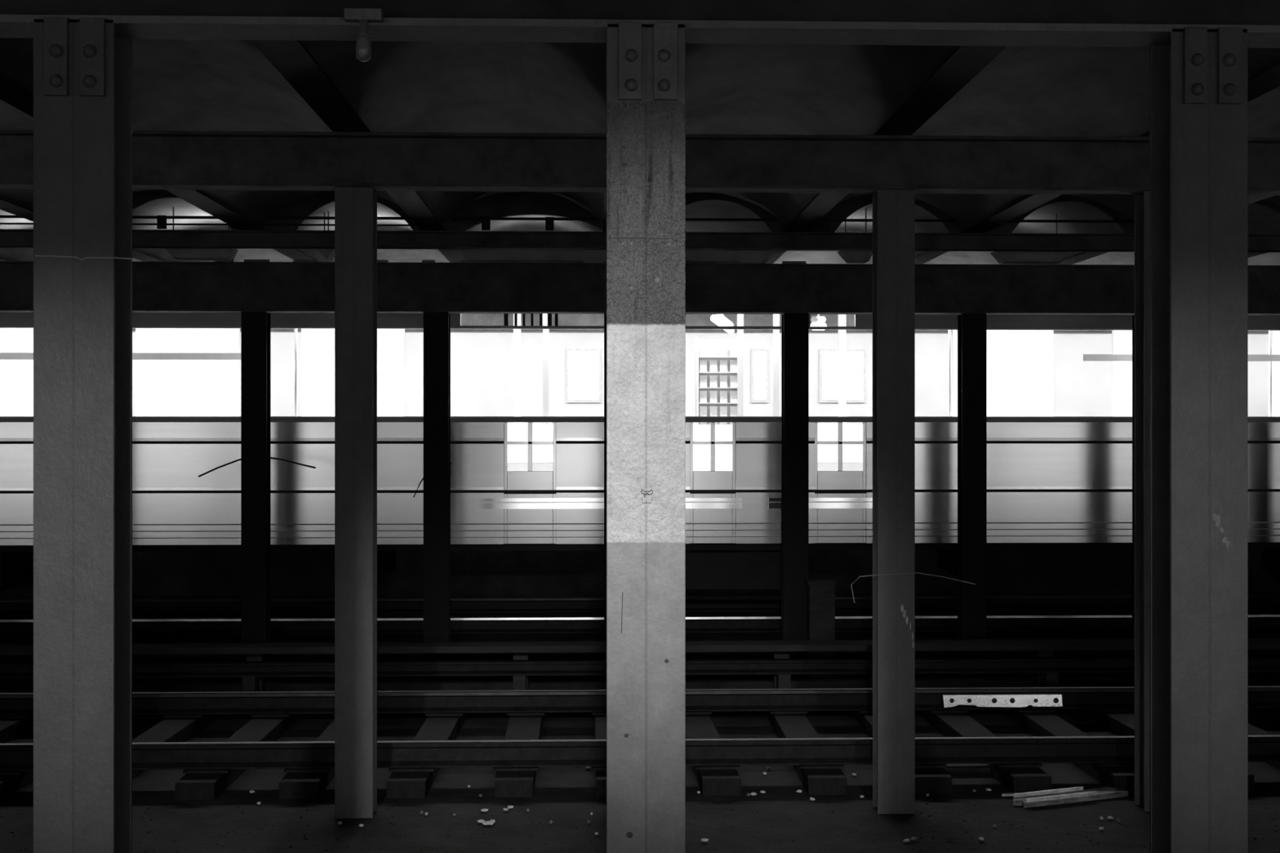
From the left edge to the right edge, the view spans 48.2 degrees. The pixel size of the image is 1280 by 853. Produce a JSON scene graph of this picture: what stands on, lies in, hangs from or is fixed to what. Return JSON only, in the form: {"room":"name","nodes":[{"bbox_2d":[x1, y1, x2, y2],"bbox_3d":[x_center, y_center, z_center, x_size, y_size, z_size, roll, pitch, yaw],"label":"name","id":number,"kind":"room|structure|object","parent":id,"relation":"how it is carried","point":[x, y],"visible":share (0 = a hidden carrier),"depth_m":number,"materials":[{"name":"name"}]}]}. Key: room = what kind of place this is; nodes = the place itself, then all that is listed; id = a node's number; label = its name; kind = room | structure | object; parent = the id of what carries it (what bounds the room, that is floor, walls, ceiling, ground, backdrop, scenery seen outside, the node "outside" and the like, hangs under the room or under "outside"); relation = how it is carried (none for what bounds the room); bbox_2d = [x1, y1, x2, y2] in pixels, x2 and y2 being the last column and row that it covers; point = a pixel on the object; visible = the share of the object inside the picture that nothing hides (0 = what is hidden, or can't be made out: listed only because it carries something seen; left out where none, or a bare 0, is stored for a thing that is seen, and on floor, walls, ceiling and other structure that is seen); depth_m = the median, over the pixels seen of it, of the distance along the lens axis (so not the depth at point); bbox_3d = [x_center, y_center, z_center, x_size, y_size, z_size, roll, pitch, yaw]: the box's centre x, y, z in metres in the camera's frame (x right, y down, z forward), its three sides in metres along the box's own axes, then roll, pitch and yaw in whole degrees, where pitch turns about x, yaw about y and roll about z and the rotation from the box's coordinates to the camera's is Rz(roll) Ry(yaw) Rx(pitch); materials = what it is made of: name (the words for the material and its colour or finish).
{"room":"subway station","nodes":[
{"label":"subway station","id":0,"kind":"room"},
{"bbox_2d":[0,37,1279,265],"bbox_3d":[0.657,-1.955,8.524,32.004,0.590,23.400,0,0,-2],"label":"ceiling","id":1,"kind":"structure","parent":0,"point":[178,84],"depth_m":8.44,"materials":[{"name":"paint"}]},
{"bbox_2d":[0,214,33,224],"bbox_3d":[-5.542,-1.712,11.847,1.400,0.075,0.040,0,0,-2],"label":"conduit","id":2,"kind":"object","parent":1,"relation":"attached to","point":[1,215],"visible":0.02,"depth_m":11.86,"materials":[{"name":"metal"}]},
{"bbox_2d":[0,197,164,261],"bbox_3d":[-4.702,-1.652,9.263,0.200,0.014,16.400,0,0,-2],"label":"ceiling beam","id":3,"kind":"structure","parent":1,"relation":"attached to","point":[6,206],"depth_m":11.05,"materials":[{"name":"metal"}]},
{"bbox_2d":[0,72,319,262],"bbox_3d":[-3.179,-1.652,9.309,0.200,0.014,16.400,0,0,-2],"label":"ceiling beam","id":4,"kind":"structure","parent":1,"relation":"attached to","point":[11,92],"depth_m":10.37,"materials":[{"name":"metal"}]},
{"bbox_2d":[132,215,229,225],"bbox_3d":[-4.019,-1.712,11.893,1.400,0.075,0.040,0,0,-2],"label":"conduit","id":5,"kind":"object","parent":1,"relation":"attached to","point":[133,216],"visible":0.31,"depth_m":11.89,"materials":[{"name":"metal"}]},
{"bbox_2d":[156,215,166,229],"bbox_3d":[-3.966,-1.695,11.871,0.070,0.110,0.030,0,0,-2],"label":"clamp","id":6,"kind":"object","parent":5,"relation":"attached to","point":[161,220],"visible":1,"depth_m":11.86,"materials":[{"name":"metal"}]},
{"bbox_2d":[164,206,238,260],"bbox_3d":[-3.951,-1.741,12.887,0.617,0.472,0.200,0,0,-2],"label":"air duct","id":7,"kind":"object","parent":1,"relation":"attached to","point":[180,254],"visible":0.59,"depth_m":12.79,"materials":[{"name":"metal"}]},
{"bbox_2d":[316,211,334,262],"bbox_3d":[-2.830,-1.721,12.921,0.155,0.443,0.200,0,0,-2],"label":"air duct","id":8,"kind":"object","parent":1,"relation":"attached to","point":[328,254],"visible":0.72,"depth_m":12.82,"materials":[{"name":"metal"}]},
{"bbox_2d":[256,216,417,226],"bbox_3d":[-2.495,-1.712,11.938,1.400,0.075,0.040,0,0,-2],"label":"conduit","id":9,"kind":"object","parent":1,"relation":"attached to","point":[268,217],"visible":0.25,"depth_m":11.93,"materials":[{"name":"metal"}]},
{"bbox_2d":[250,40,470,262],"bbox_3d":[-1.655,-1.652,9.355,0.200,0.014,16.400,0,0,-2],"label":"ceiling beam","id":10,"kind":"structure","parent":1,"relation":"attached to","point":[292,60],"depth_m":7.16,"materials":[{"name":"metal"}]},
{"bbox_2d":[451,217,595,220],"bbox_3d":[-0.972,-1.738,11.976,1.200,0.024,0.024,0,0,-2],"label":"conduit","id":11,"kind":"object","parent":1,"relation":"attached to","point":[452,218],"visible":1,"depth_m":11.97,"materials":[{"name":"metal"}]},
{"bbox_2d":[481,216,490,230],"bbox_3d":[-1.286,-1.695,11.952,0.070,0.110,0.030,0,0,-2],"label":"clamp","id":12,"kind":"object","parent":11,"relation":"attached to","point":[486,220],"visible":1,"depth_m":11.94,"materials":[{"name":"metal"}]},
{"bbox_2d":[545,217,554,231],"bbox_3d":[-0.755,-1.695,11.968,0.070,0.110,0.030,0,0,-2],"label":"clamp","id":13,"kind":"object","parent":11,"relation":"attached to","point":[549,221],"visible":1,"depth_m":11.95,"materials":[{"name":"metal"}]},
{"bbox_2d":[603,125,606,231],"bbox_3d":[-0.132,-1.652,9.400,0.200,0.014,16.400,0,0,-2],"label":"ceiling beam","id":14,"kind":"structure","parent":1,"relation":"attached to","point":[605,193],"depth_m":11.01,"materials":[{"name":"metal"}]},
{"bbox_2d":[458,230,772,263],"bbox_3d":[-0.219,-1.649,12.999,2.835,0.308,0.200,0,0,-2],"label":"air duct","id":15,"kind":"object","parent":1,"relation":"hanging from","point":[473,255],"visible":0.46,"depth_m":12.89,"materials":[{"name":"metal"}]},
{"bbox_2d":[0,229,1279,252],"bbox_3d":[-0.364,-1.575,12.124,30.000,0.140,0.140,0,0,-2],"label":"girder","id":16,"kind":"object","parent":1,"relation":"attached to","point":[23,238],"visible":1,"depth_m":12.11,"materials":[{"name":"metal"}]},
{"bbox_2d":[132,190,1279,233],"bbox_3d":[-0.130,-1.873,12.172,27.710,0.455,0.040,0,0,-2],"label":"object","id":17,"kind":"structure","parent":1,"relation":"attached to","point":[516,203],"depth_m":12.13,"materials":[{"name":"metal"}]},
{"bbox_2d":[710,314,733,333],"bbox_3d":[1.020,-1.466,17.639,0.090,0.577,1.245,0,0,13],"label":"lamp","id":18,"kind":"object","parent":1,"relation":"hanging from","point":[720,320],"visible":0.62,"depth_m":17.43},
{"bbox_2d":[685,217,777,221],"bbox_3d":[0.552,-1.738,12.022,1.200,0.024,0.024,0,0,-2],"label":"conduit","id":19,"kind":"object","parent":1,"relation":"attached to","point":[686,219],"visible":0.65,"depth_m":12.02,"materials":[{"name":"metal"}]},
{"bbox_2d":[810,314,826,330],"bbox_3d":[2.148,-1.551,17.222,0.100,0.809,0.342,0,0,25],"label":"lamp","id":20,"kind":"object","parent":1,"relation":"hanging from","point":[818,321],"visible":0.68,"depth_m":17.11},
{"bbox_2d":[837,208,872,263],"bbox_3d":[1.969,-1.745,13.065,0.307,0.490,0.200,0,0,-2],"label":"air duct","id":21,"kind":"object","parent":1,"relation":"attached to","point":[849,256],"visible":0.65,"depth_m":12.97,"materials":[{"name":"metal"}]},
{"bbox_2d":[764,45,1007,263],"bbox_3d":[1.391,-1.652,9.446,0.200,0.014,16.400,0,0,-2],"label":"ceiling beam","id":22,"kind":"structure","parent":1,"relation":"attached to","point":[964,63],"depth_m":7.25,"materials":[{"name":"metal"}]},
{"bbox_2d":[818,218,956,222],"bbox_3d":[2.075,-1.738,12.068,1.200,0.024,0.024,0,0,-2],"label":"conduit","id":23,"kind":"object","parent":1,"relation":"attached to","point":[829,220],"visible":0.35,"depth_m":12.06,"materials":[{"name":"metal"}]},
{"bbox_2d":[990,213,1066,264],"bbox_3d":[3.555,-1.727,13.113,0.649,0.454,0.200,0,0,-2],"label":"air duct","id":24,"kind":"object","parent":1,"relation":"attached to","point":[1002,257],"visible":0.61,"depth_m":13.02,"materials":[{"name":"metal"}]},
{"bbox_2d":[1008,219,1134,222],"bbox_3d":[3.598,-1.738,12.113,1.200,0.024,0.024,0,0,-2],"label":"conduit","id":25,"kind":"object","parent":1,"relation":"attached to","point":[1011,220],"visible":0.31,"depth_m":12.11,"materials":[{"name":"metal"}]},
{"bbox_2d":[915,61,1279,264],"bbox_3d":[2.915,-1.652,9.492,0.200,0.014,16.400,0,0,-2],"label":"ceiling beam","id":26,"kind":"structure","parent":1,"relation":"attached to","point":[1268,79],"depth_m":10.57,"materials":[{"name":"metal"}]},
{"bbox_2d":[1054,195,1274,264],"bbox_3d":[4.438,-1.652,9.537,0.200,0.014,16.400,0,0,-2],"label":"ceiling beam","id":27,"kind":"structure","parent":1,"relation":"attached to","point":[1084,255],"depth_m":13.73,"materials":[{"name":"metal"}]},
{"bbox_2d":[0,675,1279,852],"bbox_3d":[-0.209,2.345,6.972,30.000,0.310,10.950,0,0,-2],"label":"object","id":28,"kind":"structure","parent":0,"point":[568,792],"depth_m":8.12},
{"bbox_2d":[0,715,33,743],"bbox_3d":[-4.495,2.131,9.509,0.270,0.119,2.380,0,0,-1],"label":"tie","id":29,"kind":"object","parent":28,"relation":"on","point":[11,726],"visible":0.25,"depth_m":10.13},
{"bbox_2d":[0,715,139,800],"bbox_3d":[-3.857,2.131,9.528,0.270,0.119,2.380,0,0,0],"label":"tie","id":30,"kind":"object","parent":28,"relation":"on","point":[11,781],"visible":0.18,"depth_m":8.57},
{"bbox_2d":[33,17,132,852],"bbox_3d":[-1.509,0.552,3.884,0.320,3.275,0.295,0,0,-2],"label":"steel column","id":31,"kind":"structure","parent":28,"relation":"on","point":[82,72],"depth_m":3.81,"materials":[{"name":"metal"}]},
{"bbox_2d":[34,254,133,260],"bbox_3d":[-1.476,-0.448,3.803,0.260,0.015,0.004,0,0,-2],"label":"wire","id":32,"kind":"object","parent":31,"relation":"attached to","point":[83,259],"visible":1,"depth_m":3.80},
{"bbox_2d":[132,714,217,779],"bbox_3d":[-3.267,2.131,9.546,0.270,0.119,2.380,0,0,-1],"label":"tie","id":33,"kind":"object","parent":28,"relation":"on","point":[175,727],"visible":0.26,"depth_m":9.96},
{"bbox_2d":[174,713,300,800],"bbox_3d":[-2.638,2.131,9.565,0.270,0.119,2.380,0,0,-1],"label":"tie","id":34,"kind":"object","parent":28,"relation":"on","point":[197,784],"visible":0.7,"depth_m":8.71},
{"bbox_2d":[240,311,271,681],"bbox_3d":[-3.245,0.614,12.096,0.212,3.153,0.155,0,0,-2],"label":"steel column","id":35,"kind":"structure","parent":28,"relation":"on","point":[255,326],"depth_m":12.02,"materials":[{"name":"metal"}]},
{"bbox_2d":[198,456,315,477],"bbox_3d":[-3.211,0.337,12.004,0.978,0.177,0.016,0,0,-2],"label":"wire","id":36,"kind":"object","parent":35,"relation":"attached to","point":[267,457],"visible":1,"depth_m":12.00,"materials":[{"name":"metal"}]},
{"bbox_2d":[279,713,377,799],"bbox_3d":[-2.044,2.131,9.583,0.270,0.119,2.380,0,0,-2],"label":"tie","id":37,"kind":"object","parent":28,"relation":"on","point":[299,784],"visible":0.51,"depth_m":8.46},
{"bbox_2d":[334,186,377,818],"bbox_3d":[-1.601,0.426,8.073,0.212,3.528,0.155,0,0,-2],"label":"steel column","id":38,"kind":"structure","parent":28,"relation":"on","point":[355,207],"depth_m":8.00,"materials":[{"name":"metal"}]},
{"bbox_2d":[386,712,466,799],"bbox_3d":[-1.399,2.131,9.602,0.270,0.119,2.380,0,0,-1],"label":"tie","id":39,"kind":"object","parent":28,"relation":"on","point":[403,783],"visible":0.67,"depth_m":8.66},
{"bbox_2d":[423,312,450,680],"bbox_3d":[-1.722,0.614,12.141,0.212,3.153,0.155,0,0,-2],"label":"steel column","id":40,"kind":"structure","parent":28,"relation":"on","point":[437,326],"depth_m":12.06,"materials":[{"name":"metal"}]},
{"bbox_2d":[493,711,544,798],"bbox_3d":[-0.794,2.131,9.620,0.270,0.119,2.380,0,0,-2],"label":"tie","id":41,"kind":"object","parent":28,"relation":"on","point":[510,782],"visible":0.67,"depth_m":8.66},
{"bbox_2d":[591,711,606,797],"bbox_3d":[-0.187,2.131,9.639,0.270,0.119,2.380,0,0,-2],"label":"tie","id":42,"kind":"object","parent":28,"relation":"on","point":[600,717],"visible":0.27,"depth_m":8.71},
{"bbox_2d":[0,734,1279,770],"bbox_3d":[-0.264,2.002,8.796,30.000,0.146,0.140,0,0,-2],"label":"rail","id":43,"kind":"object","parent":42,"relation":"on","point":[1261,748],"visible":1,"depth_m":8.77,"materials":[{"name":"metal"}]},
{"bbox_2d":[0,685,1279,715],"bbox_3d":[-0.314,2.002,10.465,30.000,0.146,0.140,0,0,-2],"label":"rail","id":44,"kind":"object","parent":42,"relation":"on","point":[1259,696],"visible":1,"depth_m":10.44,"materials":[{"name":"metal"}]},
{"bbox_2d":[942,693,1062,707],"bbox_3d":[2.649,2.007,10.467,0.878,0.089,0.064,0,0,-2],"label":"bar","id":45,"kind":"object","parent":44,"relation":"attached to","point":[1014,700],"visible":1,"depth_m":10.45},
{"bbox_2d":[604,312,606,679],"bbox_3d":[-0.199,0.614,12.187,0.212,3.153,0.155,0,0,-2],"label":"steel column","id":46,"kind":"structure","parent":28,"relation":"on","point":[605,313],"depth_m":12.11,"materials":[{"name":"metal"}]},
{"bbox_2d":[0,638,1279,691],"bbox_3d":[-0.340,1.951,11.315,30.000,0.478,0.280,0,0,-2],"label":"rail","id":47,"kind":"object","parent":28,"relation":"on","point":[1047,668],"visible":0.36,"depth_m":11.24,"materials":[{"name":"metal"}]},
{"bbox_2d":[0,675,1279,693],"bbox_3d":[-0.351,2.135,11.695,30.000,0.110,0.160,0,0,-2],"label":"rail","id":48,"kind":"object","parent":28,"relation":"on","point":[1064,682],"visible":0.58,"depth_m":11.65,"materials":[{"name":"metal"}]},
{"bbox_2d":[0,796,1279,852],"bbox_3d":[0.099,2.190,7.664,7.685,0.015,1.406,0,0,-2],"label":"gravel","id":49,"kind":"object","parent":28,"relation":"on","point":[1267,797],"visible":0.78,"depth_m":7.75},
{"bbox_2d":[606,22,685,852],"bbox_3d":[0.014,0.552,3.930,0.320,3.275,0.295,0,0,-2],"label":"steel column","id":50,"kind":"structure","parent":28,"relation":"on","point":[646,65],"depth_m":3.85,"materials":[{"name":"metal"}]},
{"bbox_2d":[0,0,1279,48],"bbox_3d":[-0.118,-1.238,3.928,30.000,0.325,0.160,0,0,-2],"label":"girder","id":51,"kind":"object","parent":50,"relation":"on","point":[1029,23],"visible":1,"depth_m":3.91,"materials":[{"name":"metal"}]},
{"bbox_2d":[343,8,383,62],"bbox_3d":[-0.736,-1.041,3.810,0.100,0.138,0.042,0,0,-2],"label":"hanging lamp","id":52,"kind":"object","parent":51,"relation":"hanging from","point":[363,16],"visible":1,"depth_m":3.79,"materials":[{"name":"metal"}]},
{"bbox_2d":[356,19,370,36],"bbox_3d":[-0.736,-1.060,3.810,0.036,0.040,0.035,0,0,-2],"label":"socket","id":53,"kind":"object","parent":52,"relation":"attached to","point":[363,24],"depth_m":3.80,"materials":[{"name":"paint"}]},
{"bbox_2d":[685,711,741,796],"bbox_3d":[0.422,2.131,9.657,0.270,0.119,2.380,0,0,-3],"label":"tie","id":54,"kind":"object","parent":28,"relation":"on","point":[712,780],"visible":0.58,"depth_m":8.68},
{"bbox_2d":[781,313,808,678],"bbox_3d":[1.325,0.614,12.233,0.212,3.153,0.155,0,0,-2],"label":"steel column","id":55,"kind":"structure","parent":28,"relation":"on","point":[794,326],"depth_m":12.15,"materials":[{"name":"metal"}]},
{"bbox_2d":[765,710,846,795],"bbox_3d":[1.092,2.131,9.677,0.270,0.119,2.380,0,0,-1],"label":"tie","id":56,"kind":"object","parent":28,"relation":"on","point":[816,780],"visible":0.69,"depth_m":8.73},
{"bbox_2d":[804,580,835,678],"bbox_3d":[1.515,1.745,12.030,0.240,0.890,0.182,0,0,-2],"label":"equipment box","id":57,"kind":"object","parent":28,"relation":"on","point":[820,594],"visible":0.76,"depth_m":11.95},
{"bbox_2d":[872,189,915,813],"bbox_3d":[1.446,0.426,8.165,0.212,3.528,0.155,0,0,-2],"label":"steel column","id":58,"kind":"structure","parent":28,"relation":"on","point":[893,210],"depth_m":8.09,"materials":[{"name":"metal"}]},
{"bbox_2d":[850,572,975,603],"bbox_3d":[1.542,0.909,8.080,0.708,0.171,0.006,0,0,-2],"label":"wire","id":59,"kind":"object","parent":58,"relation":"attached to","point":[913,572],"visible":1,"depth_m":8.08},
{"bbox_2d":[852,710,952,795],"bbox_3d":[1.734,2.131,9.696,0.270,0.119,2.380,0,0,0],"label":"tie","id":60,"kind":"object","parent":28,"relation":"on","point":[931,779],"visible":0.34,"depth_m":8.54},
{"bbox_2d":[943,764,991,774],"bbox_3d":[2.121,2.160,9.085,0.600,0.060,0.200,0,0,-2],"label":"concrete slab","id":61,"kind":"object","parent":28,"relation":"on","point":[952,769],"visible":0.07,"depth_m":8.99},
{"bbox_2d":[957,313,986,677],"bbox_3d":[2.848,0.614,12.278,0.212,3.153,0.155,0,0,-2],"label":"steel column","id":62,"kind":"structure","parent":28,"relation":"on","point":[971,327],"depth_m":12.20,"materials":[{"name":"metal"}]},
{"bbox_2d":[0,261,1279,315],"bbox_3d":[-0.364,-1.170,12.145,30.000,0.410,0.220,0,0,-2],"label":"girder","id":63,"kind":"object","parent":62,"relation":"on","point":[157,286],"visible":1,"depth_m":12.07,"materials":[{"name":"metal"}]},
{"bbox_2d":[737,260,763,263],"bbox_3d":[0.956,-1.403,12.374,0.213,0.054,0.120,0,0,-2],"label":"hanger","id":64,"kind":"object","parent":63,"relation":"attached to","point":[739,261],"visible":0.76,"depth_m":12.31,"materials":[{"name":"metal"}]},
{"bbox_2d":[918,709,1051,793],"bbox_3d":[2.286,2.131,9.713,0.270,0.119,2.380,0,0,-3],"label":"tie","id":65,"kind":"object","parent":28,"relation":"on","point":[1018,778],"visible":0.53,"depth_m":8.89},
{"bbox_2d":[1002,708,1134,793],"bbox_3d":[2.914,2.131,9.732,0.270,0.119,2.380,0,0,-2],"label":"tie","id":66,"kind":"object","parent":28,"relation":"on","point":[1038,722],"visible":0.42,"depth_m":9.73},
{"bbox_2d":[1013,786,1128,808],"bbox_3d":[2.514,2.165,8.395,0.764,0.050,0.141,0,0,-21],"label":"plank","id":67,"kind":"object","parent":28,"relation":"on","point":[1076,794],"visible":1,"depth_m":8.36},
{"bbox_2d":[1132,315,1134,676],"bbox_3d":[4.371,0.614,12.324,0.212,3.153,0.155,0,0,-2],"label":"steel column","id":68,"kind":"structure","parent":28,"relation":"on","point":[1133,316],"depth_m":12.39,"materials":[{"name":"metal"}]},
{"bbox_2d":[1134,191,1149,812],"bbox_3d":[2.969,0.426,8.210,0.212,3.528,0.155,0,0,-2],"label":"steel column","id":69,"kind":"structure","parent":28,"relation":"on","point":[1141,202],"depth_m":8.27,"materials":[{"name":"metal"}]},
{"bbox_2d":[0,129,1279,195],"bbox_3d":[-0.243,-1.491,8.096,30.000,0.302,0.160,0,0,-2],"label":"girder","id":70,"kind":"object","parent":69,"relation":"on","point":[162,160],"visible":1,"depth_m":8.08,"materials":[{"name":"metal"}]},
{"bbox_2d":[1079,708,1254,792],"bbox_3d":[3.516,2.131,9.750,0.270,0.119,2.380,0,0,-2],"label":"tie","id":71,"kind":"object","parent":28,"relation":"on","point":[1121,722],"visible":0.37,"depth_m":10.30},
{"bbox_2d":[1149,26,1248,852],"bbox_3d":[1.549,0.552,3.976,0.320,3.275,0.295,0,0,-2],"label":"steel column","id":72,"kind":"structure","parent":28,"relation":"on","point":[1198,82],"depth_m":3.90,"materials":[{"name":"metal"}]},
{"bbox_2d":[1212,513,1230,548],"bbox_3d":[1.584,0.285,3.899,0.050,0.098,0.002,0,0,-2],"label":"scuff","id":73,"kind":"object","parent":72,"relation":"attached to","point":[1216,517],"visible":1,"depth_m":3.90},
{"bbox_2d":[1248,723,1279,769],"bbox_3d":[4.172,2.131,9.770,0.270,0.119,2.380,0,0,-2],"label":"tie","id":74,"kind":"object","parent":28,"relation":"on","point":[1252,731],"visible":0.04,"depth_m":9.72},
{"bbox_2d":[0,609,1279,681],"bbox_3d":[-0.423,2.215,14.094,30.000,0.570,3.300,0,0,-2],"label":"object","id":75,"kind":"structure","parent":0,"point":[415,637],"depth_m":12.96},
{"bbox_2d":[0,613,1279,635],"bbox_3d":[-0.403,1.857,13.444,30.000,0.146,0.140,0,0,-2],"label":"rail","id":76,"kind":"object","parent":75,"relation":"on","point":[1267,621],"visible":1,"depth_m":13.42,"materials":[{"name":"metal"}]},
{"bbox_2d":[0,312,1279,591],"bbox_3d":[0.475,0.210,14.165,43.340,3.140,2.712,0,0,-2],"label":"car","id":77,"kind":"object","parent":76,"relation":"on","point":[1060,488],"visible":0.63,"depth_m":12.89,"materials":[{"name":"silver metal"}]},
{"bbox_2d":[503,313,558,325],"bbox_3d":[-0.974,-1.000,12.796,0.483,0.201,0.020,0,0,-2],"label":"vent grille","id":78,"kind":"object","parent":77,"relation":"attached to","point":[505,315],"depth_m":12.79,"materials":[{"name":"metal"}]},
{"bbox_2d":[0,594,1279,614],"bbox_3d":[-0.448,1.857,14.943,30.000,0.146,0.140,0,0,-2],"label":"rail","id":79,"kind":"object","parent":75,"relation":"on","point":[1052,602],"visible":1,"depth_m":14.91,"materials":[{"name":"metal"}]},
{"bbox_2d":[132,330,1268,424],"bbox_3d":[-0.603,-0.710,20.091,30.000,2.980,0.200,0,0,-2],"label":"windows","id":80,"kind":"structure","parent":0,"point":[482,362],"depth_m":19.99,"materials":[{"name":"glass"}]},
{"bbox_2d":[565,348,601,402],"bbox_3d":[-0.785,-0.709,19.958,0.493,0.750,0.045,0,0,-2],"label":"poster","id":81,"kind":"object","parent":80,"relation":"attached to","point":[583,366],"visible":1,"depth_m":19.94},
{"bbox_2d":[0,548,1279,599],"bbox_3d":[-0.542,1.660,18.067,30.000,1.680,4.250,0,0,-2],"label":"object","id":82,"kind":"structure","parent":80,"relation":"attached to","point":[473,574],"depth_m":15.92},
{"bbox_2d":[132,313,1268,332],"bbox_3d":[-0.598,-1.495,19.916,30.000,0.330,0.150,0,0,-2],"label":"trim","id":83,"kind":"structure","parent":80,"relation":"attached to","point":[467,319],"depth_m":19.84,"materials":[{"name":"paint"}]},
{"bbox_2d":[751,348,768,402],"bbox_3d":[1.677,-0.710,20.032,0.245,0.750,0.045,0,0,-2],"label":"poster","id":84,"kind":"object","parent":80,"relation":"attached to","point":[759,357],"visible":1,"depth_m":20.01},
{"bbox_2d":[818,349,865,402],"bbox_3d":[2.836,-0.711,20.067,0.652,0.750,0.045,0,0,-2],"label":"poster","id":85,"kind":"object","parent":80,"relation":"attached to","point":[828,358],"visible":0.71,"depth_m":20.05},
{"bbox_3d":[-0.542,0.800,18.067,30.000,0.040,4.250,0,0,-2],"label":"trim","id":86,"kind":"structure","parent":80,"relation":"attached to","visible":0},
{"bbox_2d":[542,313,548,424],"bbox_3d":[-1.144,-0.460,17.409,0.070,2.480,0.070,0,0,-2],"label":"post","id":87,"kind":"object","parent":86,"relation":"on","point":[545,331],"visible":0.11,"depth_m":17.37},
{"bbox_2d":[695,337,737,424],"bbox_3d":[0.970,-0.160,17.737,0.557,1.880,0.200,0,0,-2],"label":"newsstand","id":88,"kind":"object","parent":86,"relation":"on","point":[698,342],"visible":0.34,"depth_m":17.75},
{"bbox_2d":[699,391,706,402],"bbox_3d":[0.782,-0.367,17.693,0.090,0.149,0.043,0,0,-2],"label":"magazine","id":89,"kind":"object","parent":88,"relation":"on","point":[703,394],"visible":1,"depth_m":17.69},
{"bbox_2d":[699,375,706,386],"bbox_3d":[0.782,-0.557,17.693,0.090,0.149,0.043,0,0,-2],"label":"magazine","id":90,"kind":"object","parent":88,"relation":"on","point":[703,379],"visible":1,"depth_m":17.69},
{"bbox_2d":[699,360,706,371],"bbox_3d":[0.782,-0.747,17.693,0.090,0.149,0.043,0,0,-2],"label":"magazine","id":91,"kind":"object","parent":88,"relation":"on","point":[703,363],"visible":1,"depth_m":17.69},
{"bbox_2d":[699,344,706,355],"bbox_3d":[0.782,-0.937,17.693,0.090,0.149,0.043,0,0,-2],"label":"magazine","id":92,"kind":"object","parent":88,"relation":"on","point":[703,348],"visible":1,"depth_m":17.69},
{"bbox_2d":[709,344,717,356],"bbox_3d":[0.908,-0.937,17.697,0.090,0.149,0.043,0,0,-2],"label":"magazine","id":93,"kind":"object","parent":88,"relation":"on","point":[713,348],"visible":1,"depth_m":17.69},
{"bbox_2d":[709,391,717,402],"bbox_3d":[0.908,-0.367,17.697,0.090,0.149,0.043,0,0,-2],"label":"magazine","id":94,"kind":"object","parent":88,"relation":"on","point":[713,394],"visible":1,"depth_m":17.69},
{"bbox_2d":[709,375,717,386],"bbox_3d":[0.908,-0.557,17.697,0.090,0.149,0.043,0,0,-2],"label":"magazine","id":95,"kind":"object","parent":88,"relation":"on","point":[713,379],"visible":1,"depth_m":17.69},
{"bbox_2d":[709,360,717,371],"bbox_3d":[0.908,-0.747,17.697,0.090,0.149,0.043,0,0,-2],"label":"magazine","id":96,"kind":"object","parent":88,"relation":"on","point":[713,363],"visible":1,"depth_m":17.69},
{"bbox_2d":[698,355,737,358],"bbox_3d":[0.971,-0.858,17.697,0.497,0.015,0.120,0,0,-2],"label":"shelf","id":97,"kind":"object","parent":88,"relation":"attached to","point":[700,357],"depth_m":17.64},
{"bbox_2d":[720,344,727,356],"bbox_3d":[1.034,-0.937,17.700,0.090,0.149,0.043,0,0,-2],"label":"magazine","id":98,"kind":"object","parent":88,"relation":"on","point":[723,348],"visible":1,"depth_m":17.69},
{"bbox_2d":[720,391,727,402],"bbox_3d":[1.034,-0.367,17.700,0.090,0.149,0.043,0,0,-2],"label":"magazine","id":99,"kind":"object","parent":88,"relation":"on","point":[723,394],"visible":1,"depth_m":17.69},
{"bbox_2d":[720,375,727,386],"bbox_3d":[1.034,-0.557,17.700,0.090,0.149,0.043,0,0,-2],"label":"magazine","id":100,"kind":"object","parent":88,"relation":"on","point":[723,379],"visible":1,"depth_m":17.69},
{"bbox_2d":[720,360,727,371],"bbox_3d":[1.034,-0.747,17.700,0.090,0.149,0.043,0,0,-2],"label":"magazine","id":101,"kind":"object","parent":88,"relation":"on","point":[723,363],"visible":1,"depth_m":17.69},
{"bbox_2d":[729,344,737,356],"bbox_3d":[1.159,-0.937,17.704,0.090,0.149,0.043,0,0,-2],"label":"magazine","id":102,"kind":"object","parent":88,"relation":"on","point":[733,348],"visible":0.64,"depth_m":17.70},
{"bbox_2d":[729,391,737,402],"bbox_3d":[1.159,-0.367,17.704,0.090,0.149,0.043,0,0,-2],"label":"magazine","id":103,"kind":"object","parent":88,"relation":"on","point":[733,394],"visible":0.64,"depth_m":17.70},
{"bbox_2d":[729,375,737,386],"bbox_3d":[1.159,-0.557,17.704,0.090,0.149,0.043,0,0,-2],"label":"magazine","id":104,"kind":"object","parent":88,"relation":"on","point":[733,379],"visible":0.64,"depth_m":17.70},
{"bbox_2d":[729,360,737,371],"bbox_3d":[1.159,-0.747,17.704,0.090,0.149,0.043,0,0,-2],"label":"magazine","id":105,"kind":"object","parent":88,"relation":"on","point":[733,363],"visible":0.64,"depth_m":17.70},
{"bbox_2d":[737,314,743,416],"bbox_3d":[1.226,-0.460,17.480,0.070,2.480,0.070,0,0,-2],"label":"post","id":106,"kind":"object","parent":86,"relation":"on","point":[740,317],"visible":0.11,"depth_m":17.45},
{"bbox_2d":[773,314,779,416],"bbox_3d":[1.665,-0.460,17.493,0.070,2.480,0.070,0,0,-2],"label":"post","id":107,"kind":"object","parent":86,"relation":"on","point":[775,317],"visible":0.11,"depth_m":17.46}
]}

